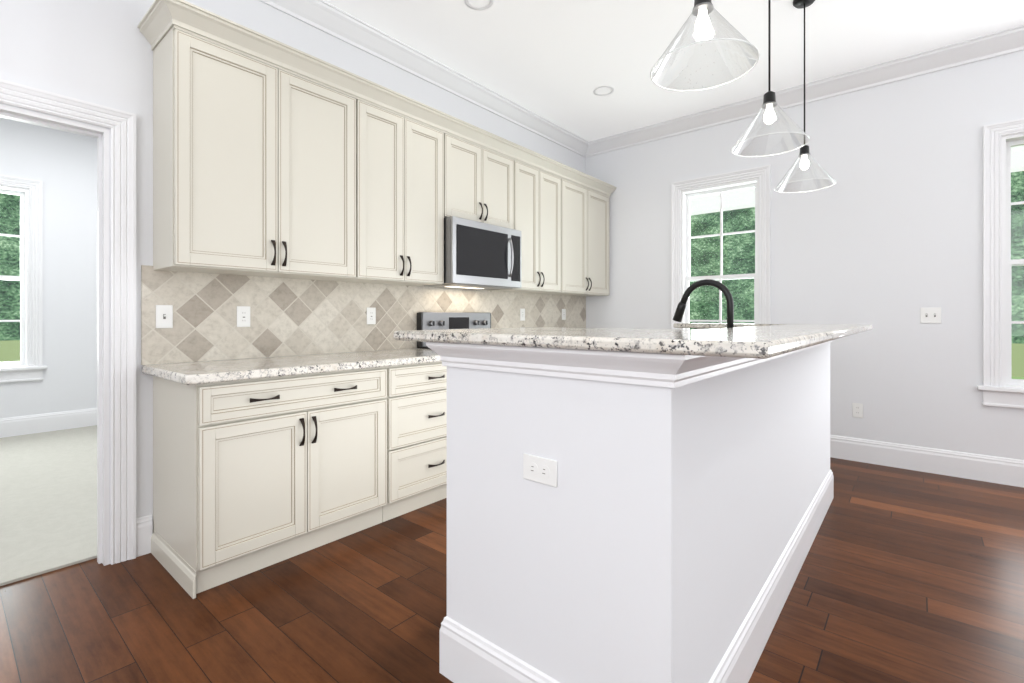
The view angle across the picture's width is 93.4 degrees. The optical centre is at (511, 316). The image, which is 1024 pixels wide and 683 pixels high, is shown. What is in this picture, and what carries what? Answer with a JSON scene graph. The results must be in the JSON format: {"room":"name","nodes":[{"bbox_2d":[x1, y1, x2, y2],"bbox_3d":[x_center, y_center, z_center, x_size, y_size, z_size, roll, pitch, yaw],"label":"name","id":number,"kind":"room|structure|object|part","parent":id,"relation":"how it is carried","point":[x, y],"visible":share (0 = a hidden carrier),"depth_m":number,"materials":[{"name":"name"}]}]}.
{"room":"kitchen","nodes":[
{"label":"kitchen","id":0,"kind":"room"},
{"bbox_2d":[0,425,96,585],"bbox_3d":[-3.430,1.157,3.433,3.730,0.062,5.900,0,0,40],"label":"floor","id":1,"kind":"structure","parent":0,"point":[48,501],"depth_m":2.95,"materials":[{"name":"white carpet"}]},
{"bbox_2d":[0,117,96,417],"bbox_3d":[-4.801,-0.387,4.583,0.150,3.050,5.900,0,0,40],"label":"wall","id":2,"kind":"structure","parent":0,"point":[61,165],"depth_m":4.83,"materials":[{"name":"white paint"}]},
{"bbox_2d":[0,175,46,382],"bbox_3d":[-4.910,-0.354,4.414,0.200,1.935,0.940,0,0,40],"label":"window","id":3,"kind":"structure","parent":2,"relation":"in","point":[28,366],"depth_m":4.65,"materials":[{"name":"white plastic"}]},
{"bbox_2d":[0,408,96,437],"bbox_3d":[-4.737,1.036,4.530,0.016,0.180,5.660,0,0,40],"label":"baseboard","id":4,"kind":"structure","parent":2,"relation":"attached to","point":[30,424],"depth_m":4.73,"materials":[{"name":"white wood"}]},
{"bbox_2d":[0,0,584,563],"bbox_3d":[-1.617,-0.387,2.598,0.120,3.050,7.750,0,0,40],"label":"wall","id":5,"kind":"structure","parent":0,"point":[100,52],"depth_m":2.31,"materials":[{"name":"white paint"}]},
{"bbox_2d":[0,79,135,565],"bbox_3d":[-2.194,0.091,1.910,0.172,2.095,1.105,0,0,40],"label":"door frame","id":6,"kind":"structure","parent":5,"relation":"attached to","point":[120,125],"depth_m":2.23,"materials":[{"name":"white wood"}]},
{"bbox_2d":[153,27,355,280],"bbox_3d":[-1.317,-0.761,2.583,0.356,1.067,0.911,0,0,40],"label":"upper cabinet","id":7,"kind":"object","parent":5,"relation":"attached to","point":[254,167],"visible":1,"depth_m":2.38,"materials":[{"name":"beige wood"}]},
{"bbox_2d":[141,265,585,364],"bbox_3d":[-0.474,-0.009,3.860,0.009,0.478,4.044,0,0,40],"label":"tile backsplash","id":8,"kind":"structure","parent":5,"relation":"attached to","point":[290,317],"depth_m":2.88,"materials":[{"name":"tile"}]},
{"bbox_2d":[156,305,172,327],"bbox_3d":[-1.706,-0.002,2.372,0.016,0.114,0.070,0,0,40],"label":"light switch","id":9,"kind":"object","parent":8,"relation":"attached to","point":[164,316],"visible":1,"depth_m":2.37,"materials":[{"name":"white plastic"}]},
{"bbox_2d":[237,306,249,326],"bbox_3d":[-1.475,-0.002,2.654,0.008,0.114,0.070,0,0,40],"label":"outlet","id":10,"kind":"object","parent":8,"relation":"attached to","point":[243,316],"visible":1,"depth_m":2.65,"materials":[{"name":"white plastic"}]},
{"bbox_2d":[367,307,375,323],"bbox_3d":[-0.954,-0.007,3.275,0.008,0.114,0.070,0,0,40],"label":"outlet","id":11,"kind":"object","parent":8,"relation":"attached to","point":[371,315],"visible":1,"depth_m":3.27,"materials":[{"name":"white plastic"}]},
{"bbox_2d":[520,308,524,320],"bbox_3d":[0.100,-0.022,4.531,0.008,0.114,0.070,0,0,40],"label":"outlet","id":12,"kind":"object","parent":8,"relation":"attached to","point":[522,314],"visible":1,"depth_m":4.53,"materials":[{"name":"white plastic"}]},
{"bbox_2d":[562,309,565,319],"bbox_3d":[0.543,-0.027,5.059,0.008,0.114,0.070,0,0,40],"label":"outlet","id":13,"kind":"object","parent":8,"relation":"attached to","point":[563,314],"visible":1,"depth_m":5.06,"materials":[{"name":"white plastic"}]},
{"bbox_2d":[137,0,616,196],"bbox_3d":[-0.326,-1.336,3.741,0.384,0.106,4.082,0,0,40],"label":"crown molding","id":14,"kind":"structure","parent":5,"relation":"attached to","point":[159,21],"depth_m":2.66,"materials":[{"name":"beige wood"}]},
{"bbox_2d":[332,100,443,285],"bbox_3d":[-0.802,-0.761,3.196,0.356,1.067,0.683,0,0,40],"label":"upper cabinet","id":15,"kind":"object","parent":5,"relation":"attached to","point":[399,200],"visible":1,"depth_m":3.07,"materials":[{"name":"beige wood"}]},
{"bbox_2d":[444,134,513,228],"bbox_3d":[-0.337,-0.996,3.750,0.356,0.598,0.759,0,0,40],"label":"upper cabinet","id":16,"kind":"object","parent":5,"relation":"attached to","point":[478,184],"visible":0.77,"depth_m":3.62,"materials":[{"name":"beige wood"}]},
{"bbox_2d":[425,216,520,289],"bbox_3d":[-0.300,-0.461,3.719,0.454,0.466,0.756,0,0,40],"label":"microwave","id":17,"kind":"object","parent":16,"relation":"attached to","point":[481,256],"visible":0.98,"depth_m":3.54,"materials":[{"name":"silver metal"}]},
{"bbox_2d":[487,161,560,292],"bbox_3d":[0.128,-0.761,4.305,0.356,1.067,0.683,0,0,40],"label":"upper cabinet","id":18,"kind":"object","parent":5,"relation":"attached to","point":[537,208],"visible":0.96,"depth_m":4.20,"materials":[{"name":"beige wood"}]},
{"bbox_2d":[536,179,608,295],"bbox_3d":[0.642,-0.761,4.918,0.356,1.067,0.911,0,0,40],"label":"upper cabinet","id":19,"kind":"object","parent":5,"relation":"attached to","point":[584,241],"visible":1,"depth_m":4.78,"materials":[{"name":"beige wood"}]},
{"bbox_2d":[0,457,1023,682],"bbox_3d":[0.528,1.163,0.798,5.720,0.050,7.750,0,0,40],"label":"floor","id":20,"kind":"structure","parent":0,"point":[908,576],"depth_m":1.89,"materials":[{"name":"brown wood"}]},
{"bbox_2d":[151,367,386,598],"bbox_3d":[-1.204,0.704,2.480,0.661,0.868,0.923,0,0,40],"label":"base cabinet","id":21,"kind":"object","parent":20,"relation":"on","point":[251,475],"visible":1,"depth_m":2.19,"materials":[{"name":"beige wood"}]},
{"bbox_2d":[142,348,440,384],"bbox_3d":[-1.000,0.250,2.735,0.646,0.040,1.644,0,0,40],"label":"countertop","id":22,"kind":"structure","parent":21,"relation":"on","point":[195,373],"depth_m":2.35,"materials":[{"name":"stone"}]},
{"bbox_2d":[382,361,446,521],"bbox_3d":[-0.686,0.704,3.098,0.661,0.868,0.683,0,0,40],"label":"base cabinet","id":23,"kind":"object","parent":20,"relation":"on","point":[416,398],"visible":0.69,"depth_m":2.80,"materials":[{"name":"beige wood"}]},
{"bbox_2d":[417,312,490,348],"bbox_3d":[-0.181,0.551,3.619,0.727,1.175,0.756,0,0,40],"label":"range","id":24,"kind":"object","parent":20,"relation":"on","point":[448,320],"visible":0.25,"depth_m":3.74,"materials":[{"name":"silver metal"}]},
{"bbox_2d":[394,323,871,682],"bbox_3d":[0.903,0.592,2.281,1.130,1.092,2.695,0,0,40],"label":"kitchen island","id":25,"kind":"object","parent":20,"relation":"on","point":[666,530],"depth_m":1.31,"materials":[{"name":"white paint"}]},
{"bbox_2d":[523,453,556,487],"bbox_3d":[0.075,0.413,1.304,0.114,0.070,0.007,0,0,40],"label":"outlet","id":26,"kind":"object","parent":25,"relation":"attached to","point":[539,469],"visible":1,"depth_m":1.30,"materials":[{"name":"white plastic"}]},
{"bbox_3d":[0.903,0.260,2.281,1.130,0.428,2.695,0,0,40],"label":"kitchen island top","id":27,"kind":"part","parent":25,"relation":"part of","materials":[{"name":"white stone"}]},
{"bbox_2d":[673,279,733,327],"bbox_3d":[0.903,0.027,2.260,0.292,0.404,0.089,0,0,40],"label":"faucet","id":28,"kind":"object","parent":25,"relation":"on","point":[681,307],"visible":0.73,"depth_m":2.22,"materials":[{"name":"black metal"}]},
{"bbox_2d":[324,0,1023,141],"bbox_3d":[-0.894,-1.962,1.912,9.570,0.100,7.870,0,0,40],"label":"ceiling","id":29,"kind":"structure","parent":0,"point":[557,62],"depth_m":3.36,"materials":[{"name":"white paint"}]},
{"bbox_2d":[464,0,492,9],"bbox_3d":[-0.201,-1.918,2.917,0.176,0.020,0.176,0,0,40],"label":"recessed light","id":30,"kind":"object","parent":29,"relation":"in","point":[469,5],"visible":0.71,"depth_m":2.97,"materials":[{"name":"white"}]},
{"bbox_2d":[593,86,613,95],"bbox_3d":[0.776,-1.918,4.081,0.176,0.020,0.176,0,0,40],"label":"recessed light","id":31,"kind":"object","parent":29,"relation":"in","point":[597,88],"visible":0.62,"depth_m":4.07,"materials":[{"name":"white"}]},
{"bbox_2d":[259,0,1023,157],"bbox_3d":[0.525,-1.849,0.702,5.600,0.125,7.600,0,0,40],"label":"crown molding","id":32,"kind":"structure","parent":29,"relation":"attached to","point":[332,20],"depth_m":3.71,"materials":[{"name":"white"}]},
{"bbox_2d":[650,0,759,91],"bbox_3d":[0.602,-1.348,1.525,0.320,1.127,0.320,0,0,40],"label":"pendant light","id":33,"kind":"object","parent":29,"relation":"hanging from","point":[702,10],"visible":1,"depth_m":1.51,"materials":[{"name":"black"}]},
{"bbox_2d":[731,0,809,156],"bbox_3d":[1.181,-1.348,2.215,0.320,1.127,0.320,0,0,40],"label":"pendant light","id":34,"kind":"object","parent":29,"relation":"hanging from","point":[769,102],"visible":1,"depth_m":2.21,"materials":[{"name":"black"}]},
{"bbox_2d":[774,0,835,192],"bbox_3d":[1.759,-1.348,2.904,0.320,1.127,0.320,0,0,40],"label":"pendant light","id":35,"kind":"object","parent":29,"relation":"hanging from","point":[804,154],"visible":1,"depth_m":2.90,"materials":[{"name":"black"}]},
{"bbox_2d":[585,50,1023,459],"bbox_3d":[3.016,-0.387,3.671,5.840,3.050,0.150,0,0,40],"label":"wall","id":36,"kind":"structure","parent":0,"point":[883,236],"depth_m":3.74,"materials":[{"name":"white paint"}]},
{"bbox_2d":[671,165,770,328],"bbox_3d":[1.950,-0.354,4.532,0.940,1.935,0.200,0,0,40],"label":"window","id":37,"kind":"structure","parent":36,"relation":"in","point":[684,192],"depth_m":4.53,"materials":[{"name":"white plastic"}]},
{"bbox_2d":[852,403,862,417],"bbox_3d":[2.728,0.738,3.809,0.070,0.114,0.007,0,0,40],"label":"outlet","id":38,"kind":"object","parent":36,"relation":"attached to","point":[857,410],"visible":1,"depth_m":3.81,"materials":[{"name":"white plastic"}]},
{"bbox_2d":[830,435,1023,487],"bbox_3d":[2.955,1.048,3.613,5.580,0.180,0.016,0,0,40],"label":"baseboard","id":39,"kind":"structure","parent":36,"relation":"attached to","point":[995,469],"depth_m":3.52,"materials":[{"name":"white wood"}]},
{"bbox_2d":[920,307,940,322],"bbox_3d":[3.058,-0.012,3.526,0.116,0.114,0.016,0,0,40],"label":"light switch","id":40,"kind":"object","parent":36,"relation":"attached to","point":[930,315],"visible":1,"depth_m":3.53,"materials":[{"name":"white plastic"}]},
{"bbox_2d":[977,118,1023,408],"bbox_3d":[3.643,-0.354,3.111,0.940,1.935,0.200,0,0,40],"label":"window","id":41,"kind":"structure","parent":36,"relation":"in","point":[1000,387],"depth_m":3.31,"materials":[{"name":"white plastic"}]},
{"label":"outside","id":42,"kind":"structure","parent":0,"visible":0},
{"bbox_2d":[0,193,19,361],"bbox_3d":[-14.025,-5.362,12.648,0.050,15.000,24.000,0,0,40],"label":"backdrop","id":43,"kind":"structure","parent":42,"point":[13,206],"depth_m":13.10,"materials":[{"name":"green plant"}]},
{"bbox_2d":[690,171,1023,376],"bbox_3d":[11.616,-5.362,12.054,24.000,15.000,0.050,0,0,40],"label":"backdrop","id":44,"kind":"structure","parent":42,"point":[1016,295],"depth_m":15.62,"materials":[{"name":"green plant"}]},
{"bbox_2d":[691,145,1023,214],"bbox_3d":[4.040,-1.702,4.580,8.000,0.320,2.540,0,0,40],"label":"sky","id":45,"kind":"structure","parent":42,"point":[708,201],"depth_m":6.75,"materials":[{"name":"grey"}]}
]}

